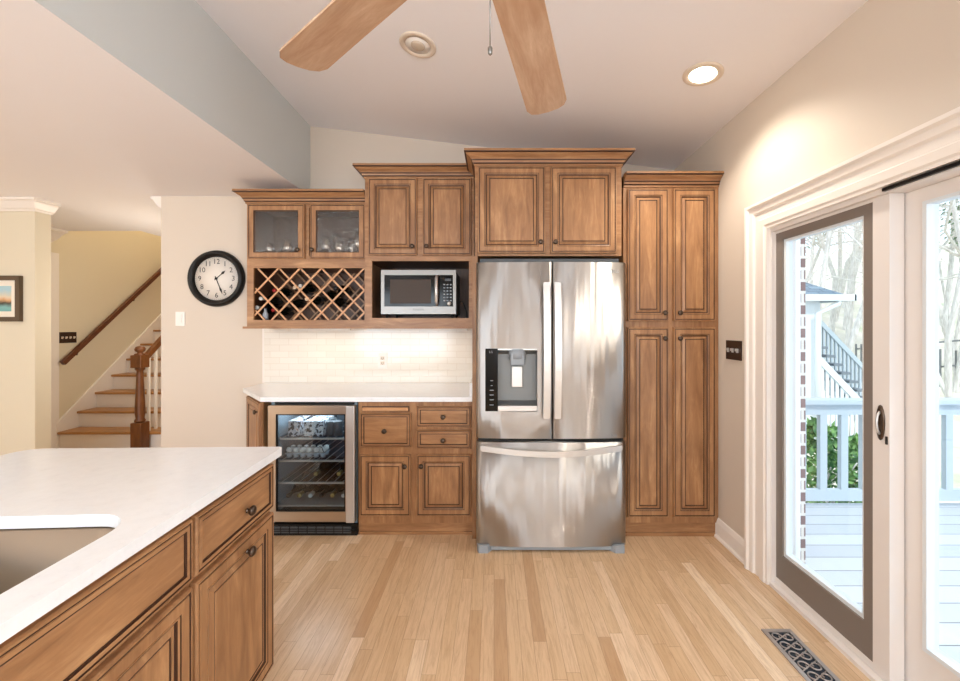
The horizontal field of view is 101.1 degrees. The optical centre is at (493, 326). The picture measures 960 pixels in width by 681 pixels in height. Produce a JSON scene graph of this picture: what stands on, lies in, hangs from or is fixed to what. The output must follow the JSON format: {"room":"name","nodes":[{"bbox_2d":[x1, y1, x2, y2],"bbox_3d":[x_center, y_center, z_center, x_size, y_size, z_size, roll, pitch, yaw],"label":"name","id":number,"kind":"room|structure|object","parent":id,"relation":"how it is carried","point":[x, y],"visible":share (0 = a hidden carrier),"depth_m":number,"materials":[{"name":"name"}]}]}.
{"room":"kitchen","nodes":[
{"label":"kitchen","id":0,"kind":"room"},
{"bbox_2d":[0,211,50,455],"bbox_3d":[-5.029,0.151,3.380,2.343,2.437,0.120,0,0,0],"label":"wall","id":1,"kind":"structure","parent":0,"point":[25,236],"depth_m":3.32,"materials":[{"name":"beige paint"}]},
{"bbox_2d":[0,276,22,321],"bbox_3d":[-4.239,-0.237,3.306,0.563,0.382,0.028,0,0,0],"label":"framed picture","id":2,"kind":"object","parent":1,"relation":"attached to","point":[11,287],"visible":1,"depth_m":3.31,"materials":[{"name":"brown"}]},
{"bbox_2d":[0,286,10,310],"bbox_3d":[-4.239,-0.237,3.307,0.393,0.212,0.001,0,0,0],"label":"art print","id":3,"kind":"object","parent":2,"relation":"attached to","point":[5,291],"depth_m":3.31},
{"bbox_2d":[0,197,60,214],"bbox_3d":[-4.926,-1.020,3.337,2.308,0.095,0.205,0,0,0],"label":"trim","id":4,"kind":"structure","parent":1,"relation":"attached to","point":[6,203],"depth_m":3.29,"materials":[{"name":"white paint"}]},
{"bbox_2d":[51,231,160,418],"bbox_3d":[-3.825,-1.230,5.820,2.450,5.200,4.760,0,0,0],"label":"wall","id":5,"kind":"structure","parent":0,"point":[99,271],"depth_m":4.94,"materials":[{"name":"paint"}]},
{"bbox_2d":[51,252,58,447],"bbox_3d":[-4.920,0.270,3.980,0.020,2.200,0.960,0,0,0],"label":"trim","id":6,"kind":"structure","parent":5,"relation":"attached to","point":[54,256],"depth_m":4.41,"materials":[{"name":"white paint"}]},
{"bbox_2d":[51,227,67,242],"bbox_3d":[-4.828,-1.002,3.917,0.204,0.128,0.935,0,0,0],"label":"trim","id":7,"kind":"structure","parent":5,"relation":"attached to","point":[56,233],"depth_m":4.33,"materials":[{"name":"white paint"}]},
{"bbox_2d":[59,332,76,342],"bbox_3d":[-4.918,0.121,4.565,0.024,0.125,0.190,0,0,0],"label":"light switch","id":8,"kind":"object","parent":5,"relation":"attached to","point":[64,337],"visible":1,"depth_m":4.57,"materials":[{"name":"brown metal"}]},
{"bbox_2d":[60,268,160,364],"bbox_3d":[-4.885,-0.735,5.675,0.090,2.324,2.481,0,0,0],"label":"handrail","id":9,"kind":"object","parent":5,"relation":"attached to","point":[98,329],"visible":0.67,"depth_m":4.97,"materials":[{"name":"brown wood"}]},
{"bbox_2d":[0,0,298,235],"bbox_3d":[-3.851,-1.127,2.400,4.698,0.120,11.400,0,0,0],"label":"ceiling","id":10,"kind":"structure","parent":0,"point":[81,131],"depth_m":2.26,"materials":[{"name":"paint"}]},
{"bbox_2d":[161,126,673,447],"bbox_3d":[-0.550,-0.155,3.287,4.340,3.050,0.120,0,0,0],"label":"wall","id":11,"kind":"structure","parent":0,"point":[207,362],"depth_m":3.23,"materials":[{"name":"paint"}]},
{"bbox_2d":[35,0,309,188],"bbox_3d":[-1.550,-1.359,0.013,0.100,0.582,6.427,0,0,0],"label":"wall","id":12,"kind":"structure","parent":11,"relation":"attached to","point":[176,46],"depth_m":2.02,"materials":[{"name":"paint"}]},
{"bbox_2d":[175,312,184,325],"bbox_3d":[-2.561,-0.067,3.222,0.075,0.115,0.010,0,0,0],"label":"light switch","id":13,"kind":"object","parent":11,"relation":"attached to","point":[179,316],"visible":1,"depth_m":3.22,"materials":[{"name":"white plastic"}]},
{"bbox_2d":[187,250,244,306],"bbox_3d":[-2.258,-0.394,3.205,0.460,0.460,0.044,0,0,0],"label":"wall clock","id":14,"kind":"object","parent":11,"relation":"attached to","point":[215,278],"visible":1,"depth_m":3.21,"materials":[{"name":"black plastic"}]},
{"bbox_2d":[262,329,263,382],"bbox_3d":[-1.879,0.234,3.221,0.015,0.444,0.012,0,0,0],"label":"trim","id":15,"kind":"structure","parent":11,"relation":"attached to","point":[262,329],"depth_m":3.21,"materials":[{"name":"white paint"}]},
{"bbox_2d":[232,189,364,328],"bbox_3d":[-1.407,-0.489,3.027,0.941,1.002,0.400,0,0,0],"label":"upper cabinet","id":16,"kind":"object","parent":11,"relation":"attached to","point":[302,216],"visible":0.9,"depth_m":2.89,"materials":[{"name":"brown wood"}]},
{"bbox_2d":[255,304,278,312],"bbox_3d":[-1.767,-0.145,3.070,0.072,0.072,0.262,0,0,0],"label":"wine bottle","id":17,"kind":"object","parent":16,"relation":"in","point":[269,307],"visible":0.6,"depth_m":3.06,"materials":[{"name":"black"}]},
{"bbox_2d":[264,242,274,251],"bbox_3d":[-1.700,-0.550,2.994,0.072,0.175,0.072,0,0,0],"label":"wine glass","id":18,"kind":"object","parent":16,"relation":"in","point":[269,246],"visible":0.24,"depth_m":2.97,"materials":[{"name":"clear glass"}]},
{"bbox_2d":[259,295,282,304],"bbox_3d":[-1.737,-0.212,3.070,0.072,0.072,0.262,0,0,0],"label":"wine bottle","id":19,"kind":"object","parent":16,"relation":"in","point":[276,300],"visible":0.78,"depth_m":3.08,"materials":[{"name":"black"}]},
{"bbox_2d":[271,306,294,315],"bbox_3d":[-1.644,-0.127,3.070,0.072,0.072,0.262,0,0,0],"label":"wine bottle","id":20,"kind":"object","parent":16,"relation":"in","point":[287,311],"visible":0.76,"depth_m":3.08,"materials":[{"name":"black glass"}]},
{"bbox_2d":[272,288,294,297],"bbox_3d":[-1.637,-0.272,3.070,0.072,0.072,0.262,0,0,0],"label":"wine bottle","id":21,"kind":"object","parent":16,"relation":"in","point":[287,292],"visible":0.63,"depth_m":3.07,"materials":[{"name":"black glass"}]},
{"bbox_2d":[283,239,292,251],"bbox_3d":[-1.550,-0.558,2.974,0.072,0.192,0.072,0,0,0],"label":"wine glass","id":22,"kind":"object","parent":16,"relation":"in","point":[287,243],"visible":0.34,"depth_m":2.95,"materials":[{"name":"clear glass"}]},
{"bbox_2d":[286,299,308,307],"bbox_3d":[-1.533,-0.186,3.070,0.072,0.072,0.262,0,0,0],"label":"wine bottle","id":23,"kind":"object","parent":16,"relation":"in","point":[299,303],"visible":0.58,"depth_m":3.07,"materials":[{"name":"black glass"}]},
{"bbox_2d":[298,283,318,293],"bbox_3d":[-1.444,-0.305,3.070,0.072,0.072,0.262,0,0,0],"label":"wine bottle","id":24,"kind":"object","parent":16,"relation":"in","point":[311,288],"visible":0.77,"depth_m":3.06,"materials":[{"name":"black glass"}]},
{"bbox_2d":[305,296,325,305],"bbox_3d":[-1.395,-0.208,3.070,0.072,0.072,0.262,0,0,0],"label":"wine bottle","id":25,"kind":"object","parent":16,"relation":"in","point":[318,300],"visible":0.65,"depth_m":3.08,"materials":[{"name":"black glass"}]},
{"bbox_2d":[321,236,331,251],"bbox_3d":[-1.270,-0.572,2.994,0.072,0.219,0.072,0,0,0],"label":"wine glass","id":26,"kind":"object","parent":16,"relation":"in","point":[326,245],"visible":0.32,"depth_m":2.97,"materials":[{"name":"clear glass"}]},
{"bbox_2d":[321,290,340,298],"bbox_3d":[-1.272,-0.253,3.070,0.072,0.072,0.262,0,0,0],"label":"wine bottle","id":27,"kind":"object","parent":16,"relation":"in","point":[332,294],"visible":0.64,"depth_m":3.06,"materials":[{"name":"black glass"}]},
{"bbox_2d":[329,298,348,306],"bbox_3d":[-1.213,-0.193,3.070,0.072,0.072,0.262,0,0,0],"label":"wine bottle","id":28,"kind":"object","parent":16,"relation":"in","point":[340,302],"visible":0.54,"depth_m":3.07,"materials":[{"name":"black glass"}]},
{"bbox_2d":[335,239,344,251],"bbox_3d":[-1.160,-0.558,2.974,0.072,0.192,0.072,0,0,0],"label":"wine glass","id":29,"kind":"object","parent":16,"relation":"in","point":[339,243],"visible":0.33,"depth_m":2.95,"materials":[{"name":"clear glass"}]},
{"bbox_2d":[333,285,351,294],"bbox_3d":[-1.183,-0.290,3.070,0.072,0.072,0.262,0,0,0],"label":"wine bottle","id":30,"kind":"object","parent":16,"relation":"in","point":[347,290],"visible":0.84,"depth_m":3.07,"materials":[{"name":"black glass"}]},
{"bbox_2d":[347,238,356,251],"bbox_3d":[-1.100,-0.572,3.064,0.072,0.219,0.072,0,0,0],"label":"wine glass","id":31,"kind":"object","parent":16,"relation":"in","point":[351,245],"visible":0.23,"depth_m":3.04,"materials":[{"name":"clear glass"}]},
{"bbox_2d":[264,329,471,382],"bbox_3d":[-1.016,0.234,3.222,1.711,0.444,0.010,0,0,0],"label":"backsplash","id":32,"kind":"structure","parent":11,"relation":"attached to","point":[290,356],"depth_m":3.22,"materials":[{"name":"tile"}]},
{"bbox_2d":[378,353,386,368],"bbox_3d":[-0.907,0.274,3.212,0.075,0.130,0.010,0,0,0],"label":"power outlet","id":33,"kind":"object","parent":11,"relation":"attached to","point":[382,357],"visible":1,"depth_m":3.21,"materials":[{"name":"white plastic"}]},
{"bbox_2d":[352,163,474,328],"bbox_3d":[-0.568,-0.570,3.000,0.854,1.163,0.454,0,0,0],"label":"upper cabinet","id":34,"kind":"object","parent":11,"relation":"attached to","point":[419,216],"visible":0.9,"depth_m":2.82,"materials":[{"name":"brown wood"}]},
{"bbox_2d":[381,270,466,317],"bbox_3d":[-0.505,-0.236,2.995,0.607,0.343,0.424,0,0,0],"label":"microwave","id":35,"kind":"object","parent":34,"relation":"in","point":[403,292],"visible":0.89,"depth_m":2.83,"materials":[{"name":"grey metal"}]},
{"bbox_2d":[381,329,467,329],"bbox_3d":[-0.525,0.019,2.980,0.650,0.014,0.040,0,0,0],"label":"light","id":36,"kind":"object","parent":34,"relation":"attached to","point":[381,329],"visible":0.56,"depth_m":2.96,"materials":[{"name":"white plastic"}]},
{"bbox_2d":[195,0,867,169],"bbox_3d":[0.050,-1.514,0.013,3.140,0.497,6.627,0,0,0],"label":"ceiling","id":37,"kind":"structure","parent":0,"point":[623,63],"depth_m":2.20,"materials":[{"name":"paint"}]},
{"bbox_2d":[399,31,435,57],"bbox_3d":[-0.407,-1.505,2.113,0.194,0.030,0.196,0,0,13],"label":"recessed light","id":38,"kind":"object","parent":37,"relation":"in","point":[417,44],"visible":1,"depth_m":2.10,"materials":[{"name":"beige"}]},
{"bbox_2d":[280,0,566,114],"bbox_3d":[0.061,-0.975,0.722,1.360,0.970,1.438,0,0,0],"label":"ceiling fan","id":39,"kind":"object","parent":37,"relation":"hanging from","point":[337,28],"visible":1,"depth_m":1.07,"materials":[{"name":"brown wood"}]},
{"bbox_2d":[682,61,723,85],"bbox_3d":[1.097,-1.325,2.074,0.194,0.030,0.195,0,0,-4],"label":"recessed light","id":40,"kind":"object","parent":37,"relation":"in","point":[708,72],"visible":1,"depth_m":2.06,"materials":[{"name":"beige"}]},
{"bbox_2d":[264,535,870,680],"bbox_3d":[-2.290,1.420,2.425,7.820,0.100,11.550,0,0,0],"label":"floor","id":41,"kind":"structure","parent":0,"point":[359,607],"depth_m":1.88,"materials":[{"name":"brown wood"}]},
{"bbox_2d":[56,314,160,447],"bbox_3d":[-4.335,-0.125,5.639,1.189,2.990,2.635,0,0,0],"label":"staircase","id":42,"kind":"structure","parent":41,"relation":"on","point":[122,407],"depth_m":4.64,"materials":[{"name":"white paint"}]},
{"bbox_2d":[0,463,273,680],"bbox_3d":[-1.222,0.928,0.795,0.931,0.884,1.322,0,0,-3],"label":"base cabinet","id":43,"kind":"object","parent":41,"relation":"on","point":[196,603],"visible":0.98,"depth_m":1.00,"materials":[{"name":"brown wood"}]},
{"bbox_2d":[0,447,281,643],"bbox_3d":[-1.243,0.471,0.803,0.950,0.030,1.405,0,0,-3],"label":"countertop","id":44,"kind":"structure","parent":43,"relation":"on","point":[143,494],"depth_m":1.07,"materials":[{"name":"white stone"}]},
{"bbox_2d":[0,527,114,593],"bbox_3d":[-1.065,0.587,0.643,0.472,0.200,0.649,0,0,-3],"label":"sink","id":45,"kind":"object","parent":44,"relation":"in","point":[24,553],"visible":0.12,"depth_m":0.95,"materials":[{"name":"silver metal"}]},
{"bbox_2d":[246,396,270,446],"bbox_3d":[-1.680,0.928,2.920,0.310,0.884,0.615,0,0,0],"label":"base cabinet","id":46,"kind":"object","parent":41,"relation":"on","point":[256,411],"visible":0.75,"depth_m":2.68,"materials":[{"name":"brown wood"}]},
{"bbox_2d":[268,402,358,535],"bbox_3d":[-1.187,0.931,2.880,0.580,0.878,0.634,0,0,0],"label":"wine cooler","id":47,"kind":"object","parent":41,"relation":"on","point":[304,515],"visible":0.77,"depth_m":2.60,"materials":[{"name":"silver metal"}]},
{"bbox_2d":[286,478,311,497],"bbox_3d":[-1.401,1.147,2.830,0.068,0.068,0.290,0,0,0],"label":"wine bottle","id":48,"kind":"object","parent":47,"relation":"on","point":[300,487],"visible":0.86,"depth_m":2.78,"materials":[{"name":"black glass"}]},
{"bbox_2d":[288,415,315,435],"bbox_3d":[-1.351,0.687,2.790,0.078,0.104,0.250,0,0,0],"label":"carton","id":49,"kind":"object","parent":47,"relation":"on","point":[296,425],"visible":0.55,"depth_m":2.67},
{"bbox_2d":[284,445,329,457],"bbox_3d":[-1.281,0.847,2.721,0.272,0.078,0.112,0,0,0],"label":"egg carton","id":50,"kind":"object","parent":47,"relation":"on","point":[294,450],"visible":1,"depth_m":2.68,"materials":[{"name":"grey"}]},
{"bbox_2d":[285,450,328,457],"bbox_3d":[-1.280,0.868,2.721,0.269,0.036,0.108,0,0,0],"label":"tray","id":51,"kind":"object","parent":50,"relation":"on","point":[302,453],"depth_m":2.68,"materials":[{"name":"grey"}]},
{"bbox_2d":[297,480,319,497],"bbox_3d":[-1.326,1.147,2.830,0.068,0.068,0.290,0,0,0],"label":"wine bottle","id":52,"kind":"object","parent":47,"relation":"on","point":[306,488],"visible":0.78,"depth_m":2.79,"materials":[{"name":"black glass"}]},
{"bbox_2d":[295,465,318,485],"bbox_3d":[-1.363,1.087,2.880,0.068,0.068,0.290,0,0,0],"label":"wine bottle","id":53,"kind":"object","parent":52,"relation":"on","point":[313,467],"visible":0.63,"depth_m":2.87,"materials":[{"name":"black glass"}]},
{"bbox_2d":[278,489,343,506],"bbox_3d":[-1.187,1.188,2.891,0.528,0.010,0.532,0,0,0],"label":"shelf","id":54,"kind":"object","parent":47,"relation":"attached to","point":[293,501],"depth_m":2.70,"materials":[{"name":"silver metal"}]},
{"bbox_2d":[278,458,343,483],"bbox_3d":[-1.187,1.038,2.891,0.528,0.010,0.532,0,0,0],"label":"shelf","id":55,"kind":"object","parent":47,"relation":"attached to","point":[300,465],"depth_m":2.76,"materials":[{"name":"grey metal"}]},
{"bbox_2d":[278,440,343,461],"bbox_3d":[-1.187,0.892,2.891,0.528,0.010,0.532,0,0,0],"label":"shelf","id":56,"kind":"object","parent":47,"relation":"attached to","point":[282,458],"depth_m":2.72,"materials":[{"name":"grey metal"}]},
{"bbox_2d":[278,421,343,439],"bbox_3d":[-1.187,0.745,2.891,0.528,0.010,0.532,0,0,0],"label":"shelf","id":57,"kind":"object","parent":47,"relation":"attached to","point":[281,436],"depth_m":2.62,"materials":[{"name":"grey metal"}]},
{"bbox_2d":[274,523,356,535],"bbox_3d":[-1.187,1.333,2.604,0.572,0.075,0.042,0,0,0],"label":"grille","id":58,"kind":"object","parent":47,"relation":"attached to","point":[280,529],"depth_m":2.59,"materials":[{"name":"black plastic"}]},
{"bbox_2d":[308,481,328,497],"bbox_3d":[-1.251,1.147,2.830,0.068,0.068,0.290,0,0,0],"label":"wine bottle","id":59,"kind":"object","parent":47,"relation":"on","point":[321,487],"visible":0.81,"depth_m":2.78,"materials":[{"name":"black glass"}]},
{"bbox_2d":[304,415,336,435],"bbox_3d":[-1.218,0.687,2.790,0.128,0.104,0.250,0,0,0],"label":"carton","id":60,"kind":"object","parent":47,"relation":"on","point":[316,425],"visible":0.64,"depth_m":2.67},
{"bbox_2d":[314,455,336,475],"bbox_3d":[-1.209,0.997,2.820,0.072,0.072,0.290,0,0,0],"label":"wine bottle","id":61,"kind":"object","parent":47,"relation":"in","point":[324,466],"visible":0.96,"depth_m":2.80,"materials":[{"name":"black glass"}]},
{"bbox_2d":[319,479,338,497],"bbox_3d":[-1.176,1.147,2.830,0.068,0.068,0.290,0,0,0],"label":"wine bottle","id":62,"kind":"object","parent":47,"relation":"on","point":[331,488],"visible":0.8,"depth_m":2.78,"materials":[{"name":"black glass"}]},
{"bbox_2d":[317,465,339,485],"bbox_3d":[-1.213,1.087,2.880,0.068,0.068,0.290,0,0,0],"label":"wine bottle","id":63,"kind":"object","parent":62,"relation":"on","point":[329,474],"visible":0.66,"depth_m":2.87,"materials":[{"name":"black glass"}]},
{"bbox_2d":[326,420,333,435],"bbox_3d":[-1.112,0.688,2.695,0.062,0.100,0.062,0,0,0],"label":"can","id":64,"kind":"object","parent":47,"relation":"on","point":[329,424],"visible":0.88,"depth_m":2.67,"materials":[{"name":"grey metal"}]},
{"bbox_2d":[330,477,343,497],"bbox_3d":[-1.101,1.147,2.830,0.068,0.068,0.290,0,0,0],"label":"wine bottle","id":65,"kind":"object","parent":47,"relation":"on","point":[339,487],"visible":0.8,"depth_m":2.79,"materials":[{"name":"black glass"}]},
{"bbox_2d":[333,420,342,435],"bbox_3d":[-1.064,0.688,2.695,0.062,0.100,0.062,0,0,0],"label":"can","id":66,"kind":"object","parent":47,"relation":"on","point":[337,424],"visible":1,"depth_m":2.67,"materials":[{"name":"grey metal"}]},
{"bbox_2d":[358,402,471,534],"bbox_3d":[-0.518,0.928,2.895,0.754,0.884,0.664,0,0,0],"label":"base cabinet","id":67,"kind":"object","parent":41,"relation":"on","point":[415,458],"visible":1,"depth_m":2.59,"materials":[{"name":"brown wood"}]},
{"bbox_2d":[243,379,471,401],"bbox_3d":[-1.006,0.428,2.896,1.729,0.116,0.662,0,0,0],"label":"countertop","id":68,"kind":"structure","parent":67,"relation":"on","point":[264,392],"depth_m":2.79,"materials":[{"name":"white stone"}]},
{"bbox_2d":[464,148,635,538],"bbox_3d":[0.351,0.121,2.857,1.082,2.498,0.739,0,0,0],"label":"upper cabinet","id":69,"kind":"object","parent":41,"relation":"on","point":[531,203],"visible":0.94,"depth_m":2.54,"materials":[{"name":"brown wood"}]},
{"bbox_2d":[476,259,624,552],"bbox_3d":[0.349,0.470,2.760,0.914,1.800,0.873,0,0,0],"label":"refrigerator","id":70,"kind":"object","parent":41,"relation":"on","point":[550,333],"visible":1,"depth_m":2.40,"materials":[{"name":"grey metal"}]},
{"bbox_2d":[616,171,723,535],"bbox_3d":[1.157,0.188,2.872,0.622,2.365,0.709,0,0,0],"label":"pantry cabinet","id":71,"kind":"object","parent":41,"relation":"on","point":[669,219],"visible":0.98,"depth_m":2.57,"materials":[{"name":"brown wood"}]},
{"bbox_2d":[761,629,840,680],"bbox_3d":[1.272,1.367,1.643,0.131,0.007,0.285,0,0,0],"label":"floor vent","id":72,"kind":"object","parent":41,"relation":"in","point":[808,665],"visible":1,"depth_m":1.64,"materials":[{"name":"grey metal"}]},
{"bbox_2d":[800,238,805,563],"bbox_3d":[1.760,-0.380,2.816,0.317,3.700,0.768,0,0,0],"label":"brick wall","id":73,"kind":"structure","parent":0,"point":[802,241],"depth_m":2.43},
{"bbox_2d":[796,239,799,558],"bbox_3d":[1.732,-0.280,2.416,0.261,3.500,0.031,0,0,0],"label":"trim","id":74,"kind":"structure","parent":73,"relation":"attached to","point":[797,241],"depth_m":2.40,"materials":[{"name":"white"}]},
{"bbox_2d":[674,0,959,581],"bbox_3d":[1.535,0.010,0.013,0.130,2.720,6.427,0,0,0],"label":"wall","id":75,"kind":"structure","parent":0,"point":[891,68],"depth_m":1.86,"materials":[{"name":"paint"}]},
{"bbox_2d":[714,518,743,563],"bbox_3d":[1.455,1.309,2.458,0.030,0.122,0.365,0,0,0],"label":"baseboard","id":76,"kind":"structure","parent":75,"relation":"attached to","point":[724,534],"depth_m":2.43,"materials":[{"name":"white paint"}]},
{"bbox_2d":[725,340,741,360],"bbox_3d":[1.458,0.142,2.417,0.024,0.118,0.155,0,0,0],"label":"light switch","id":77,"kind":"object","parent":75,"relation":"attached to","point":[733,349],"visible":1,"depth_m":2.41,"materials":[{"name":"brown metal"}]},
{"bbox_2d":[744,107,959,584],"bbox_3d":[1.448,0.347,1.440,0.045,2.045,1.620,0,0,0],"label":"trim","id":78,"kind":"structure","parent":75,"relation":"attached to","point":[934,144],"depth_m":2.10,"materials":[{"name":"white paint"}]},
{"bbox_2d":[769,161,959,680],"bbox_3d":[1.529,0.422,1.440,0.142,1.895,1.320,0,0,0],"label":"door","id":79,"kind":"structure","parent":75,"relation":"in","point":[894,634],"depth_m":1.49,"materials":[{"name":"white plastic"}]},
{"bbox_3d":[-2.660,0.150,5.724,0.120,2.440,4.753,0,0,0],"label":"wall","id":80,"kind":"structure","parent":0,"visible":0},
{"bbox_2d":[151,196,160,207],"bbox_3d":[-2.763,-1.020,4.613,0.085,0.095,2.774,0,0,0],"label":"trim","id":81,"kind":"structure","parent":80,"relation":"attached to","point":[157,199],"depth_m":3.23,"materials":[{"name":"white paint"}]},
{"label":"outside","id":82,"kind":"structure","parent":0,"visible":0},
{"bbox_2d":[806,503,959,662],"bbox_3d":[5.300,1.495,0.150,7.400,0.050,6.300,0,0,0],"label":"deck","id":83,"kind":"object","parent":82,"point":[833,530],"depth_m":2.56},
{"bbox_2d":[806,398,959,500],"bbox_3d":[5.420,0.999,3.220,6.980,0.943,0.120,0,0,0],"label":"deck railing","id":84,"kind":"object","parent":83,"relation":"on","point":[821,407],"visible":0.33,"depth_m":3.20,"materials":[{"name":"grey"}]},
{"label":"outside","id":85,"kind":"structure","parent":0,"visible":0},
{"bbox_2d":[806,241,959,502],"bbox_3d":[24.000,-3.704,20.000,52.000,12.641,52.000,0,0,0],"label":"ground","id":86,"kind":"structure","parent":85,"point":[839,332],"depth_m":18.35,"materials":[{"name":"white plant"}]},
{"bbox_2d":[818,233,837,340],"bbox_3d":[14.018,-7.559,18.504,12.925,16.510,13.555,0,0,-23],"label":"bare tree","id":87,"kind":"object","parent":86,"relation":"on","point":[834,285],"visible":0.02,"depth_m":16.92,"materials":[{"name":"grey plant"}]},
{"bbox_2d":[806,222,858,345],"bbox_3d":[15.646,-6.630,15.172,10.665,15.842,12.495,0,0,-13],"label":"bare tree","id":88,"kind":"object","parent":86,"relation":"on","point":[849,323],"visible":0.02,"depth_m":14.74,"materials":[{"name":"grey plant"}]},
{"bbox_2d":[807,432,857,502],"bbox_3d":[4.073,1.788,4.277,1.216,1.275,1.144,0,0,0],"label":"shrub","id":89,"kind":"object","parent":86,"relation":"on","point":[854,441],"visible":0.06,"depth_m":4.33,"materials":[{"name":"green plant"}]},
{"bbox_2d":[806,282,859,438],"bbox_3d":[5.613,0.621,9.090,2.827,3.698,3.020,0,0,0],"label":"porch","id":90,"kind":"object","parent":86,"relation":"on","point":[815,295],"visible":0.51,"depth_m":7.80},
{"bbox_2d":[806,222,860,287],"bbox_3d":[11.535,-3.993,16.452,7.287,11.510,9.040,0,0,35],"label":"bare tree","id":91,"kind":"object","parent":86,"relation":"on","point":[860,222],"visible":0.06,"depth_m":13.39,"materials":[{"name":"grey plant"}]},
{"bbox_2d":[806,416,861,502],"bbox_3d":[3.348,1.671,4.124,1.279,1.506,1.269,0,0,35],"label":"shrub","id":92,"kind":"object","parent":86,"relation":"on","point":[811,426],"visible":0.22,"depth_m":3.95,"materials":[{"name":"green plant"}]},
{"bbox_2d":[806,232,861,282],"bbox_3d":[16.220,-6.737,17.557,6.799,13.042,9.669,0,0,9],"label":"bare tree","id":93,"kind":"object","parent":86,"relation":"on","point":[823,235],"visible":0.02,"depth_m":20.09,"materials":[{"name":"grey plant"}]},
{"bbox_2d":[811,227,861,397],"bbox_3d":[10.935,-3.790,10.152,9.676,12.057,10.224,0,0,-20],"label":"bare tree","id":94,"kind":"object","parent":86,"relation":"on","point":[858,321],"visible":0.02,"depth_m":10.05,"materials":[{"name":"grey plant"}]},
{"bbox_2d":[837,229,842,291],"bbox_3d":[16.524,-12.390,19.134,20.022,21.486,14.513,0,0,10],"label":"bare tree","id":95,"kind":"object","parent":86,"relation":"on","point":[840,263],"visible":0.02,"depth_m":23.47,"materials":[{"name":"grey plant"}]},
{"bbox_2d":[822,321,861,438],"bbox_3d":[7.403,0.901,8.275,2.190,3.579,0.650,0,0,0],"label":"staircase","id":96,"kind":"structure","parent":86,"relation":"on","point":[849,385],"depth_m":8.50,"materials":[{"name":"grey"}]},
{"bbox_2d":[806,213,958,283],"bbox_3d":[12.647,-5.251,16.304,10.353,12.782,13.067,0,0,-18],"label":"bare tree","id":97,"kind":"object","parent":86,"relation":"on","point":[814,238],"visible":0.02,"depth_m":15.97,"materials":[{"name":"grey plant"}]},
{"bbox_2d":[806,198,959,395],"bbox_3d":[12.156,-3.733,12.603,9.055,11.767,7.445,0,0,-42],"label":"bare tree","id":98,"kind":"object","parent":86,"relation":"on","point":[941,383],"visible":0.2,"depth_m":13.20,"materials":[{"name":"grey plant"}]},
{"bbox_2d":[819,201,949,309],"bbox_3d":[11.246,-6.280,12.547,12.973,15.690,10.347,0,0,-18],"label":"bare tree","id":99,"kind":"object","parent":86,"relation":"on","point":[828,241],"visible":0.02,"depth_m":12.70,"materials":[{"name":"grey plant"}]},
{"bbox_2d":[814,200,959,397],"bbox_3d":[10.870,-3.622,8.897,8.416,11.936,11.122,0,0,-14],"label":"bare tree","id":100,"kind":"object","parent":86,"relation":"on","point":[952,319],"visible":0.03,"depth_m":9.58,"materials":[{"name":"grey plant"}]},
{"bbox_2d":[819,203,958,347],"bbox_3d":[15.077,-3.925,14.978,9.720,11.469,9.542,0,0,-40],"label":"bare tree","id":101,"kind":"object","parent":86,"relation":"on","point":[940,265],"visible":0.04,"depth_m":13.03,"materials":[{"name":"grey plant"}]},
{"bbox_2d":[826,199,959,372],"bbox_3d":[15.364,-4.944,11.932,11.191,13.735,9.840,0,0,28],"label":"bare tree","id":102,"kind":"object","parent":86,"relation":"on","point":[951,257],"visible":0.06,"depth_m":12.70,"materials":[{"name":"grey plant"}]},
{"bbox_2d":[842,222,945,329],"bbox_3d":[17.712,-8.771,17.991,13.268,17.989,13.477,0,0,29],"label":"bare tree","id":103,"kind":"object","parent":86,"relation":"on","point":[860,228],"visible":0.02,"depth_m":17.95,"materials":[{"name":"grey plant"}]},
{"bbox_2d":[835,204,957,321],"bbox_3d":[20.238,-8.329,14.053,11.704,16.363,16.634,0,0,26],"label":"bare tree","id":104,"kind":"object","parent":86,"relation":"on","point":[848,261],"visible":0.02,"depth_m":18.90,"materials":[{"name":"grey plant"}]},
{"bbox_2d":[834,199,959,280],"bbox_3d":[14.687,-4.090,10.024,9.031,11.668,8.768,0,0,34],"label":"bare tree","id":105,"kind":"object","parent":86,"relation":"on","point":[954,231],"visible":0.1,"depth_m":12.02,"materials":[{"name":"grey plant"}]},
{"bbox_2d":[855,340,959,386],"bbox_3d":[15.743,0.829,12.000,9.517,2.166,0.040,0,0,0],"label":"fence","id":106,"kind":"object","parent":86,"relation":"on","point":[856,348],"visible":0.11,"depth_m":11.98,"materials":[{"name":"grey paint"}]},
{"bbox_2d":[939,299,945,338],"bbox_3d":[16.372,-8.465,17.455,15.229,18.252,15.681,0,0,-9],"label":"bare tree","id":107,"kind":"object","parent":86,"relation":"on","point":[940,305],"visible":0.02,"depth_m":15.65,"materials":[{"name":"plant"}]},
{"bbox_2d":[948,210,955,305],"bbox_3d":[23.204,-12.536,16.287,15.763,23.131,16.811,0,0,39],"label":"bare tree","id":108,"kind":"object","parent":86,"relation":"on","point":[951,292],"visible":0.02,"depth_m":19.84,"materials":[{"name":"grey plant"}]},
{"bbox_2d":[952,351,959,392],"bbox_3d":[14.988,-5.333,10.300,10.864,14.689,10.435,0,0,41],"label":"bare tree","id":109,"kind":"object","parent":86,"relation":"on","point":[956,380],"visible":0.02,"depth_m":11.51,"materials":[{"name":"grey plant"}]},
{"bbox_2d":[954,234,959,350],"bbox_3d":[14.650,-6.436,13.950,10.361,14.941,13.626,0,0,30],"label":"bare tree","id":110,"kind":"object","parent":86,"relation":"on","point":[957,331],"visible":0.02,"depth_m":14.48,"materials":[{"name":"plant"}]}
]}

